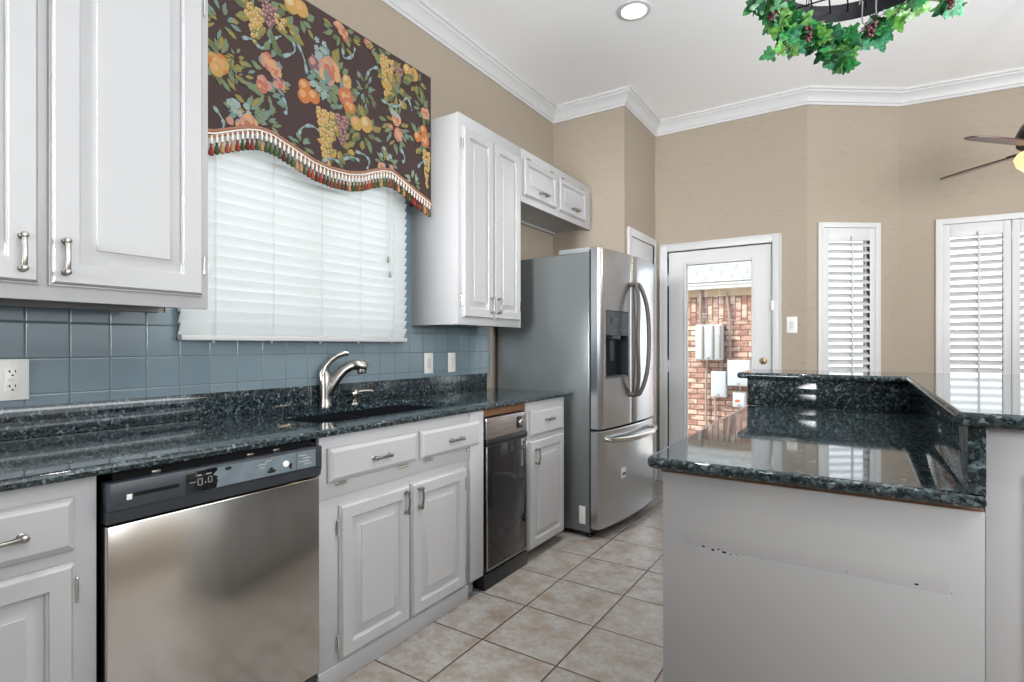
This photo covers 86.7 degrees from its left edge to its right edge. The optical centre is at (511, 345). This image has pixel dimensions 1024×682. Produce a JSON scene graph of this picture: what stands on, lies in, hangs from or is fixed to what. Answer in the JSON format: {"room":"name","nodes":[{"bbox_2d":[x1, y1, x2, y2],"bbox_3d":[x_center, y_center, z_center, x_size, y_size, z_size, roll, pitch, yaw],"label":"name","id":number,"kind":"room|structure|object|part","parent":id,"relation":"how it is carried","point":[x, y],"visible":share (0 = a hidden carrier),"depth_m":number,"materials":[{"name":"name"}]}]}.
{"room":"kitchen","nodes":[
{"label":"kitchen","id":0,"kind":"room"},
{"bbox_2d":[160,0,552,413],"bbox_3d":[-1.756,-0.407,1.593,0.140,3.295,7.768,0,0,33],"label":"wall","id":1,"kind":"structure","parent":0,"point":[456,85],"depth_m":3.64,"materials":[{"name":"paint"}]},
{"bbox_2d":[0,0,207,312],"bbox_3d":[-1.601,-0.744,1.326,0.410,1.233,1.528,0,0,33],"label":"upper cabinet","id":2,"kind":"object","parent":1,"relation":"attached to","point":[104,103],"visible":1,"depth_m":1.61,"materials":[{"name":"white paint"}]},
{"bbox_3d":[-1.434,-0.725,1.281,0.020,1.110,0.498,0,0,33],"label":"door","id":3,"kind":"part","parent":2,"relation":"part of","materials":[{"name":"white paint"}]},
{"bbox_3d":[-1.301,-0.252,1.444,0.033,0.108,0.020,0,0,33],"label":"handle","id":4,"kind":"part","parent":2,"relation":"part of","materials":[{"name":"silver metal"}]},
{"bbox_3d":[-1.250,-0.252,1.523,0.033,0.108,0.020,0,0,33],"label":"handle","id":5,"kind":"part","parent":2,"relation":"part of","materials":[{"name":"silver metal"}]},
{"bbox_2d":[0,188,489,407],"bbox_3d":[-1.224,-0.375,2.280,0.008,1.170,3.900,0,0,33],"label":"wall tiles","id":6,"kind":"structure","parent":1,"relation":"attached to","point":[74,355],"depth_m":2.11,"materials":[{"name":"blue tile"}]},
{"bbox_2d":[0,359,28,400],"bbox_3d":[-1.595,0.106,1.691,0.010,0.131,0.137,0,0,33],"label":"power outlet","id":7,"kind":"object","parent":6,"relation":"attached to","point":[14,373],"visible":1,"depth_m":1.72,"materials":[{"name":"beige plastic"}]},
{"bbox_2d":[5,368,19,391],"bbox_3d":[-1.578,0.106,1.712,0.004,0.074,0.036,0,0,33],"label":"receptacle","id":8,"kind":"object","parent":7,"relation":"attached to","point":[12,375],"depth_m":1.71,"materials":[{"name":"white plastic"}]},
{"bbox_2d":[424,353,432,373],"bbox_3d":[-0.516,0.106,3.359,0.009,0.127,0.080,0,0,33],"label":"wall switch","id":9,"kind":"object","parent":6,"relation":"attached to","point":[428,357],"visible":1,"depth_m":3.35,"materials":[{"name":"beige plastic"}]},
{"bbox_2d":[448,353,454,371],"bbox_3d":[-0.394,0.107,3.548,0.009,0.126,0.074,0,0,33],"label":"wall switch","id":10,"kind":"object","parent":6,"relation":"attached to","point":[451,356],"visible":1,"depth_m":3.54,"materials":[{"name":"beige plastic"}]},
{"bbox_2d":[177,131,406,343],"bbox_3d":[-0.953,-0.626,2.627,0.063,1.228,1.240,0,0,33],"label":"window blind","id":11,"kind":"object","parent":1,"relation":"attached to","point":[292,256],"visible":0.65,"depth_m":2.54,"materials":[{"name":"white paint"}]},
{"bbox_3d":[-0.959,-0.034,2.631,0.040,0.024,1.240,0,0,33],"label":"rail","id":12,"kind":"part","parent":11,"relation":"part of","materials":[{"name":"white paint"}]},
{"bbox_3d":[-0.680,-0.800,3.004,0.005,0.800,0.029,0,0,33],"label":"pull cord","id":13,"kind":"part","parent":11,"relation":"part of","materials":[{"name":"white plastic"}]},
{"bbox_2d":[208,0,431,216],"bbox_3d":[-0.905,-1.144,2.618,0.176,0.832,1.374,0,0,33],"label":"window valance","id":14,"kind":"object","parent":1,"relation":"attached to","point":[291,73],"visible":0.97,"depth_m":2.49,"materials":[{"name":"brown fabric"}]},
{"bbox_2d":[412,112,520,327],"bbox_3d":[-0.253,-0.721,3.410,0.410,1.198,0.668,0,0,33],"label":"upper cabinet","id":15,"kind":"object","parent":1,"relation":"attached to","point":[466,256],"visible":0.98,"depth_m":3.18,"materials":[{"name":"white paint"}]},
{"bbox_3d":[-0.197,-0.706,3.193,0.020,1.088,0.297,0,0,33],"label":"door","id":16,"kind":"part","parent":15,"relation":"part of","materials":[{"name":"white paint"}]},
{"bbox_3d":[-0.113,-0.247,3.279,0.033,0.104,0.020,0,0,33],"label":"handle","id":17,"kind":"part","parent":15,"relation":"part of","materials":[{"name":"silver metal"}]},
{"bbox_3d":[-0.073,-0.247,3.341,0.033,0.104,0.020,0,0,33],"label":"handle","id":18,"kind":"part","parent":15,"relation":"part of","materials":[{"name":"silver metal"}]},
{"bbox_3d":[-0.031,-0.706,3.450,0.020,1.088,0.300,0,0,33],"label":"door","id":19,"kind":"part","parent":15,"relation":"part of","materials":[{"name":"white paint"}]},
{"bbox_2d":[521,148,589,234],"bbox_3d":[0.228,-1.143,4.154,0.410,0.355,1.100,0,0,33],"label":"upper cabinet","id":20,"kind":"object","parent":1,"relation":"attached to","point":[553,201],"visible":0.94,"depth_m":4.05,"materials":[{"name":"white paint"}]},
{"bbox_3d":[0.203,-1.135,3.811,0.020,0.250,0.460,0,0,33],"label":"door","id":21,"kind":"part","parent":20,"relation":"part of","materials":[{"name":"white paint"}]},
{"bbox_3d":[0.476,-1.135,4.233,0.020,0.250,0.465,0,0,33],"label":"door","id":22,"kind":"part","parent":20,"relation":"part of","materials":[{"name":"white paint"}]},
{"bbox_2d":[380,0,1023,136],"bbox_3d":[0.889,-1.996,0.721,5.250,0.118,9.177,0,0,33],"label":"crown molding","id":23,"kind":"structure","parent":1,"relation":"attached to","point":[419,13],"depth_m":4.32,"materials":[{"name":"white paint"}]},
{"bbox_2d":[341,480,662,681],"bbox_3d":[0.889,1.290,0.721,5.250,0.100,9.177,0,0,33],"label":"floor","id":24,"kind":"structure","parent":0,"point":[581,608],"depth_m":2.41,"materials":[{"name":"tile"}]},
{"bbox_2d":[0,476,95,681],"bbox_3d":[-1.614,0.782,1.031,0.690,0.915,1.178,0,0,33],"label":"base cabinet","id":25,"kind":"object","parent":24,"relation":"on","point":[48,531],"visible":0.96,"depth_m":1.27,"materials":[{"name":"white paint"}]},
{"bbox_3d":[-1.123,0.434,1.185,0.033,0.020,0.105,0,0,33],"label":"handle","id":26,"kind":"part","parent":25,"relation":"part of","materials":[{"name":"silver metal"}]},
{"bbox_3d":[-1.147,0.431,1.192,0.020,0.128,0.305,0,0,33],"label":"drawer","id":27,"kind":"part","parent":25,"relation":"part of","materials":[{"name":"white paint"}]},
{"bbox_3d":[-1.147,0.822,1.192,0.020,0.596,0.305,0,0,33],"label":"door","id":28,"kind":"part","parent":25,"relation":"part of","materials":[{"name":"white paint"}]},
{"bbox_2d":[0,373,569,491],"bbox_3d":[-0.982,0.258,2.033,0.681,0.130,3.948,0,0,33],"label":"countertop","id":29,"kind":"structure","parent":25,"relation":"on","point":[40,445],"depth_m":1.93,"materials":[{"name":"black stone"}]},
{"bbox_2d":[319,351,367,406],"bbox_3d":[-0.833,0.160,2.691,0.235,0.271,0.057,0,0,-25],"label":"faucet","id":30,"kind":"object","parent":29,"relation":"on","point":[328,383],"visible":1,"depth_m":2.65,"materials":[{"name":"silver metal"}]},
{"bbox_3d":[-0.878,0.099,2.674,0.140,0.149,0.037,0,0,-31],"label":"handle","id":31,"kind":"part","parent":30,"relation":"part of","materials":[{"name":"silver metal"}]},
{"bbox_3d":[-0.858,0.167,2.679,0.160,0.185,0.054,0,0,-24],"label":"spout","id":32,"kind":"part","parent":30,"relation":"part of","materials":[{"name":"silver metal"}]},
{"bbox_2d":[283,405,435,440],"bbox_3d":[-0.666,0.441,2.532,0.440,0.234,0.876,0,0,33],"label":"sink","id":33,"kind":"object","parent":29,"relation":"in","point":[370,412],"visible":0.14,"depth_m":2.72,"materials":[{"name":"black"}]},
{"bbox_2d":[283,414,365,440],"bbox_3d":[-0.802,0.426,2.322,0.440,0.204,0.376,0,0,33],"label":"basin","id":34,"kind":"object","parent":33,"relation":"in","point":[323,418],"depth_m":2.52,"materials":[{"name":"black"}]},
{"bbox_2d":[350,389,372,403],"bbox_3d":[-0.787,0.259,2.833,0.121,0.073,0.048,0,0,-44],"label":"soap dispenser","id":35,"kind":"object","parent":29,"relation":"on","point":[354,392],"visible":1,"depth_m":2.79,"materials":[{"name":"silver metal"}]},
{"bbox_3d":[-0.768,0.236,2.835,0.092,0.019,0.015,0,0,-32],"label":"spout","id":36,"kind":"part","parent":35,"relation":"part of","materials":[{"name":"silver metal"}]},
{"bbox_2d":[96,440,321,681],"bbox_3d":[-1.105,0.782,1.796,0.663,0.916,0.635,0,0,33],"label":"dishwasher","id":37,"kind":"object","parent":24,"relation":"on","point":[207,569],"visible":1,"depth_m":1.58,"materials":[{"name":"silver metal"}]},
{"bbox_2d":[191,472,211,485],"bbox_3d":[-0.883,0.380,1.539,0.001,0.031,0.062,0,0,33],"label":"display","id":38,"kind":"object","parent":37,"relation":"attached to","point":[197,478],"depth_m":1.54,"materials":[{"name":"black plastic"}]},
{"bbox_3d":[-0.856,0.400,1.635,0.056,0.108,0.635,0,0,33],"label":"control panel","id":39,"kind":"part","parent":37,"relation":"part of","materials":[{"name":"grey plastic"}]},
{"bbox_2d":[303,411,482,681],"bbox_3d":[-0.668,0.782,2.488,0.696,0.916,0.976,0,0,33],"label":"base cabinet","id":40,"kind":"object","parent":24,"relation":"on","point":[401,506],"visible":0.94,"depth_m":2.21,"materials":[{"name":"white paint"}]},
{"bbox_3d":[-0.533,0.430,2.129,0.020,0.124,0.457,0,0,33],"label":"drawer","id":41,"kind":"part","parent":40,"relation":"part of","materials":[{"name":"white paint"}]},
{"bbox_3d":[-0.533,0.870,2.140,0.020,0.570,0.365,0,0,33],"label":"door","id":42,"kind":"part","parent":40,"relation":"part of","materials":[{"name":"white paint"}]},
{"bbox_3d":[-0.505,0.434,2.129,0.033,0.020,0.095,0,0,33],"label":"handle","id":43,"kind":"part","parent":40,"relation":"part of","materials":[{"name":"silver metal"}]},
{"bbox_3d":[-0.433,0.650,2.251,0.033,0.100,0.020,0,0,33],"label":"handle","id":44,"kind":"part","parent":40,"relation":"part of","materials":[{"name":"silver metal"}]},
{"bbox_3d":[-0.388,0.650,2.321,0.033,0.100,0.020,0,0,33],"label":"handle","id":45,"kind":"part","parent":40,"relation":"part of","materials":[{"name":"silver metal"}]},
{"bbox_3d":[-0.327,0.870,2.458,0.020,0.570,0.372,0,0,33],"label":"door","id":46,"kind":"part","parent":40,"relation":"part of","materials":[{"name":"white paint"}]},
{"bbox_3d":[-0.280,0.430,2.520,0.020,0.124,0.428,0,0,33],"label":"drawer","id":47,"kind":"part","parent":40,"relation":"part of","materials":[{"name":"white paint"}]},
{"bbox_3d":[-0.252,0.434,2.520,0.033,0.020,0.095,0,0,33],"label":"handle","id":48,"kind":"part","parent":40,"relation":"part of","materials":[{"name":"silver metal"}]},
{"bbox_2d":[475,403,527,590],"bbox_3d":[-0.273,0.783,3.069,0.638,0.914,0.415,0,0,33],"label":"trash compactor","id":49,"kind":"object","parent":24,"relation":"on","point":[505,432],"visible":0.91,"depth_m":2.87,"materials":[{"name":"metal"}]},
{"bbox_3d":[-0.039,0.421,2.915,0.038,0.107,0.388,0,0,33],"label":"control panel","id":50,"kind":"part","parent":49,"relation":"part of","materials":[{"name":"metal"}]},
{"bbox_3d":[-0.037,0.829,2.917,0.040,0.632,0.394,0,0,33],"label":"door","id":51,"kind":"part","parent":49,"relation":"part of","materials":[{"name":"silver metal"}]},
{"bbox_3d":[-0.035,0.494,2.916,0.044,0.036,0.394,0,0,33],"label":"door pull","id":52,"kind":"part","parent":49,"relation":"part of","materials":[{"name":"black plastic"}]},
{"bbox_3d":[-0.024,0.825,2.908,0.006,0.620,0.374,0,0,33],"label":"door glass","id":53,"kind":"part","parent":49,"relation":"part of","materials":[{"name":"black glass"}]},
{"bbox_3d":[0.041,0.420,3.003,0.002,0.064,0.057,0,0,33],"label":"knob plate","id":54,"kind":"part","parent":49,"relation":"part of","materials":[{"name":"black glass"}]},
{"bbox_2d":[520,397,563,551],"bbox_3d":[-0.042,0.782,3.460,0.690,0.916,0.480,0,0,33],"label":"base cabinet","id":55,"kind":"object","parent":24,"relation":"on","point":[544,418],"visible":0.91,"depth_m":3.25,"materials":[{"name":"white paint"}]},
{"bbox_3d":[0.155,0.645,3.160,0.033,0.100,0.020,0,0,33],"label":"handle","id":56,"kind":"part","parent":55,"relation":"part of","materials":[{"name":"silver metal"}]},
{"bbox_3d":[0.212,0.865,3.292,0.020,0.630,0.422,0,0,33],"label":"door","id":57,"kind":"part","parent":55,"relation":"part of","materials":[{"name":"white paint"}]},
{"bbox_3d":[0.215,0.450,3.297,0.020,0.156,0.410,0,0,33],"label":"drawer","id":58,"kind":"part","parent":55,"relation":"part of","materials":[{"name":"white paint"}]},
{"bbox_2d":[498,247,656,536],"bbox_3d":[0.555,0.301,4.039,0.939,1.878,0.952,0,0,36],"label":"refrigerator","id":59,"kind":"object","parent":24,"relation":"on","point":[586,331],"visible":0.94,"depth_m":3.62,"materials":[{"name":"silver metal"}]},
{"bbox_3d":[0.679,-0.048,3.642,0.096,1.168,0.452,0,0,36],"label":"door","id":60,"kind":"part","parent":59,"relation":"part of","materials":[{"name":"silver metal"}]},
{"bbox_3d":[0.825,0.864,3.844,0.096,0.628,0.951,0,0,36],"label":"freezer drawer","id":61,"kind":"part","parent":59,"relation":"part of","materials":[{"name":"silver metal"}]},
{"bbox_3d":[0.883,0.618,3.802,0.097,0.048,0.778,0,0,36],"label":"handle","id":62,"kind":"part","parent":59,"relation":"part of","materials":[{"name":"silver metal"}]},
{"bbox_3d":[0.856,-0.045,3.729,0.046,0.799,0.128,0,0,-11],"label":"handle","id":63,"kind":"part","parent":59,"relation":"part of","materials":[{"name":"metal"}]},
{"bbox_3d":[0.922,-0.045,3.818,0.128,0.799,0.046,0,0,-6],"label":"handle","id":64,"kind":"part","parent":59,"relation":"part of","materials":[{"name":"metal"}]},
{"bbox_3d":[0.959,-0.048,4.029,0.096,1.168,0.493,0,0,36],"label":"door","id":65,"kind":"part","parent":59,"relation":"part of","materials":[{"name":"silver metal"}]},
{"bbox_2d":[661,405,1023,681],"bbox_3d":[1.408,0.703,1.843,1.293,1.074,1.696,0,0,33],"label":"kitchen island","id":66,"kind":"object","parent":24,"relation":"on","point":[763,581],"visible":0.68,"depth_m":1.26,"materials":[{"name":"white paint"}]},
{"bbox_2d":[648,378,986,508],"bbox_3d":[1.089,0.250,1.951,0.713,0.168,1.576,0,0,33],"label":"island countertop","id":67,"kind":"structure","parent":66,"relation":"on","point":[920,454],"depth_m":1.58,"materials":[{"name":"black stone"}]},
{"bbox_3d":[1.501,0.235,2.611,0.680,0.138,0.020,0,0,33],"label":"splash panel","id":68,"kind":"part","parent":67,"relation":"part of","materials":[{"name":"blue stone"}]},
{"bbox_2d":[737,369,1023,429],"bbox_3d":[1.407,0.150,2.005,1.275,0.030,2.045,0,0,33],"label":"bar","id":69,"kind":"object","parent":67,"relation":"on","point":[994,401],"visible":1,"depth_m":1.75,"materials":[{"name":"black stone"}]},
{"bbox_3d":[1.377,0.235,1.767,0.029,0.138,1.572,0,0,33],"label":"splash panel","id":70,"kind":"part","parent":67,"relation":"part of","materials":[{"name":"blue stone"}]},
{"bbox_3d":[0.703,0.792,1.315,0.674,0.896,0.020,0,0,33],"label":"panel","id":71,"kind":"part","parent":66,"relation":"part of","materials":[{"name":"white paint"}]},
{"bbox_2d":[553,106,628,255],"bbox_3d":[0.660,-0.407,4.597,0.655,3.295,0.100,0,0,33],"label":"wall","id":72,"kind":"structure","parent":0,"point":[593,149],"depth_m":4.50,"materials":[{"name":"paint"}]},
{"bbox_2d":[629,111,654,246],"bbox_3d":[1.103,-0.407,4.770,0.100,3.295,0.672,0,0,33],"label":"wall","id":73,"kind":"structure","parent":0,"point":[641,140],"depth_m":4.71,"materials":[{"name":"paint"}]},
{"bbox_2d":[627,226,656,481],"bbox_3d":[1.158,0.133,4.699,0.070,2.215,0.700,0,0,33],"label":"door","id":74,"kind":"structure","parent":73,"relation":"in","point":[639,248],"depth_m":4.95,"materials":[{"name":"white paint"}]},
{"bbox_3d":[1.134,0.162,4.715,0.012,2.137,0.572,0,0,33],"label":"panel","id":75,"kind":"part","parent":74,"relation":"part of","materials":[{"name":"white paint"}]},
{"bbox_2d":[425,0,1023,118],"bbox_3d":[0.889,-2.105,0.721,5.250,0.100,9.177,0,0,33],"label":"ceiling","id":76,"kind":"structure","parent":0,"point":[684,56],"depth_m":3.74,"materials":[{"name":"paint"}]},
{"bbox_2d":[617,0,650,20],"bbox_3d":[0.746,-2.050,3.317,0.204,0.010,0.204,0,0,33],"label":"recessed light","id":77,"kind":"object","parent":76,"relation":"in","point":[632,10],"visible":1,"depth_m":3.31,"materials":[{"name":"white paint"}]},
{"bbox_2d":[785,0,906,25],"bbox_3d":[1.168,-1.618,1.787,0.540,0.884,0.540,0,0,33],"label":"pot rack","id":78,"kind":"object","parent":76,"relation":"hanging from","point":[862,8],"visible":0.85,"depth_m":2.03,"materials":[{"name":"black metal"}]},
{"bbox_2d":[742,0,966,74],"bbox_3d":[1.247,-1.177,1.938,0.706,0.406,1.004,0,0,33],"label":"ivy garland","id":79,"kind":"object","parent":78,"relation":"on","point":[837,47],"visible":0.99,"depth_m":1.99,"materials":[{"name":"green plant"}]},
{"bbox_2d":[940,124,1023,179],"bbox_3d":[2.954,-1.490,2.975,0.886,1.130,0.886,0,0,33],"label":"ceiling fan","id":80,"kind":"object","parent":76,"relation":"hanging from","point":[1018,158],"visible":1,"depth_m":3.00,"materials":[{"name":"brown wood"}]},
{"bbox_3d":[2.863,-1.093,3.331,0.115,0.031,0.435,0,0,-15],"label":"blade","id":81,"kind":"part","parent":80,"relation":"part of","materials":[{"name":"brown wood"}]},
{"bbox_3d":[2.597,-1.093,2.884,0.435,0.031,0.115,0,0,-15],"label":"blade","id":82,"kind":"part","parent":80,"relation":"part of","materials":[{"name":"brown wood"}]},
{"bbox_3d":[2.954,-1.017,2.975,0.300,0.136,0.300,0,0,33],"label":"lamp shade","id":83,"kind":"part","parent":80,"relation":"part of","materials":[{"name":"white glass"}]},
{"bbox_3d":[2.954,-1.177,2.975,0.284,0.205,0.284,0,0,33],"label":"motor","id":84,"kind":"part","parent":80,"relation":"part of","materials":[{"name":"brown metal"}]},
{"bbox_2d":[655,105,806,469],"bbox_3d":[1.889,-0.407,4.751,1.240,3.295,0.150,0,0,33],"label":"wall","id":85,"kind":"structure","parent":0,"point":[743,177],"depth_m":4.61,"materials":[{"name":"paint"}]},
{"bbox_2d":[657,469,659,480],"bbox_3d":[1.844,1.190,4.682,1.240,0.100,0.014,0,0,33],"label":"baseboard","id":86,"kind":"structure","parent":85,"relation":"attached to","point":[658,470],"depth_m":4.99,"materials":[{"name":"white paint"}]},
{"bbox_2d":[667,244,771,445],"bbox_3d":[1.786,0.189,4.727,0.868,2.079,0.110,0,0,33],"label":"door","id":87,"kind":"structure","parent":85,"relation":"in","point":[760,256],"depth_m":4.88,"materials":[{"name":"white paint"}]},
{"bbox_2d":[660,233,781,480],"bbox_3d":[1.825,0.158,4.777,1.008,2.165,0.176,0,0,33],"label":"door frame","id":88,"kind":"structure","parent":85,"relation":"attached to","point":[776,239],"depth_m":4.76,"materials":[{"name":"white paint"}]},
{"bbox_2d":[787,317,796,332],"bbox_3d":[2.275,-0.172,4.406,0.078,0.133,0.009,0,0,33],"label":"wall switch","id":89,"kind":"object","parent":85,"relation":"attached to","point":[791,321],"visible":1,"depth_m":4.40,"materials":[{"name":"beige plastic"}]},
{"bbox_2d":[807,105,898,371],"bbox_3d":[2.749,-0.407,4.441,0.770,3.295,0.140,0,0,-3],"label":"wall","id":90,"kind":"structure","parent":0,"point":[853,151],"depth_m":4.37,"materials":[{"name":"paint"}]},
{"bbox_2d":[817,222,880,371],"bbox_3d":[2.709,-0.167,4.429,0.519,1.653,0.158,0,0,-3],"label":"window","id":91,"kind":"structure","parent":90,"relation":"in","point":[820,225],"depth_m":4.36,"materials":[{"name":"white paint"}]},
{"bbox_2d":[824,228,874,371],"bbox_3d":[2.711,-0.168,4.368,0.438,1.563,0.066,0,0,-3],"label":"plantation shutter","id":92,"kind":"object","parent":91,"relation":"attached to","point":[830,234],"visible":0.69,"depth_m":4.36,"materials":[{"name":"white paint"}]},
{"bbox_3d":[2.726,-0.193,4.341,0.013,1.373,0.012,0,0,-3],"label":"tilt rod","id":93,"kind":"part","parent":92,"relation":"part of","materials":[{"name":"white paint"}]},
{"bbox_3d":[2.708,-0.168,4.476,0.440,1.575,0.005,0,0,-3],"label":"glass","id":94,"kind":"part","parent":91,"relation":"part of","materials":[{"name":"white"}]},
{"bbox_2d":[899,86,1023,372],"bbox_3d":[4.393,-0.407,3.831,2.745,3.295,0.140,0,0,27],"label":"wall","id":95,"kind":"structure","parent":0,"point":[933,146],"depth_m":4.28,"materials":[{"name":"paint"}]},
{"bbox_2d":[935,212,1023,372],"bbox_3d":[3.788,-0.168,4.128,0.933,1.656,0.158,0,0,27],"label":"window","id":96,"kind":"structure","parent":95,"relation":"in","point":[939,223],"depth_m":4.25,"materials":[{"name":"white paint"}]},
{"bbox_2d":[943,220,1010,373],"bbox_3d":[3.568,-0.168,4.174,0.417,1.563,0.074,0,0,24],"label":"plantation shutter","id":97,"kind":"object","parent":96,"relation":"attached to","point":[1003,227],"visible":0.63,"depth_m":4.16,"materials":[{"name":"white paint"}]},
{"bbox_3d":[3.567,-0.193,4.140,0.013,1.373,0.012,0,0,27],"label":"tilt rod","id":98,"kind":"part","parent":97,"relation":"part of","materials":[{"name":"white paint"}]},
{"bbox_2d":[1011,219,1023,374],"bbox_3d":[3.944,-0.168,3.983,0.428,1.563,0.074,0,0,24],"label":"plantation shutter","id":99,"kind":"object","parent":96,"relation":"attached to","point":[1017,225],"visible":0.57,"depth_m":4.05,"materials":[{"name":"white paint"}]},
{"label":"outside","id":100,"kind":"structure","parent":0,"visible":0},
{"bbox_3d":[4.069,1.395,10.469,24.000,0.190,38.000,0,0,33],"label":"ground","id":101,"kind":"structure","parent":100,"visible":0},
{"bbox_2d":[688,261,750,435],"bbox_3d":[1.849,-0.605,9.541,6.480,3.810,3.170,0,0,33],"label":"brick house","id":102,"kind":"structure","parent":101,"relation":"on","point":[734,278],"depth_m":7.28,"materials":[{"name":"brick"}]},
{"bbox_2d":[699,290,701,324],"bbox_3d":[2.550,-0.522,7.329,0.044,0.465,0.042,0,0,33],"label":"conduit pipe","id":103,"kind":"object","parent":102,"relation":"attached to","point":[700,291],"visible":1,"depth_m":7.31,"materials":[{"name":"grey metal"}]},
{"bbox_2d":[705,360,708,426],"bbox_3d":[2.625,0.684,7.298,0.048,1.011,0.027,0,0,33],"label":"conduit pipe","id":104,"kind":"object","parent":102,"relation":"attached to","point":[707,361],"visible":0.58,"depth_m":7.29,"materials":[{"name":"grey metal"}]},
{"bbox_2d":[696,324,723,359],"bbox_3d":[2.637,-0.050,7.234,0.340,0.470,0.175,0,0,33],"label":"utility box","id":105,"kind":"object","parent":102,"relation":"attached to","point":[709,338],"visible":1,"depth_m":7.17,"materials":[{"name":"grey metal"}]},
{"bbox_2d":[714,397,716,422],"bbox_3d":[2.718,0.932,7.239,0.028,0.515,0.027,0,0,33],"label":"conduit pipe","id":106,"kind":"object","parent":102,"relation":"attached to","point":[715,398],"visible":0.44,"depth_m":7.23,"materials":[{"name":"grey metal"}]},
{"bbox_2d":[711,371,727,397],"bbox_3d":[2.748,0.505,7.187,0.192,0.340,0.134,0,0,33],"label":"utility box","id":107,"kind":"object","parent":102,"relation":"attached to","point":[719,387],"visible":0.97,"depth_m":7.13,"materials":[{"name":"grey metal"}]},
{"bbox_2d":[725,292,730,359],"bbox_3d":[2.852,-0.263,7.152,0.068,0.897,0.027,0,0,33],"label":"conduit pipe","id":108,"kind":"object","parent":102,"relation":"attached to","point":[727,299],"visible":0.86,"depth_m":7.13,"materials":[{"name":"grey metal"}]},
{"bbox_2d":[727,360,750,385],"bbox_3d":[2.957,0.352,7.052,0.275,0.335,0.134,0,0,33],"label":"utility box","id":109,"kind":"object","parent":102,"relation":"attached to","point":[734,367],"visible":0.81,"depth_m":7.01,"materials":[{"name":"grey metal"}]},
{"bbox_2d":[733,392,745,406],"bbox_3d":[2.965,0.700,7.064,0.155,0.190,0.104,0,0,33],"label":"utility box","id":110,"kind":"object","parent":102,"relation":"attached to","point":[739,398],"visible":0.97,"depth_m":7.02,"materials":[{"name":"grey metal"}]}
]}

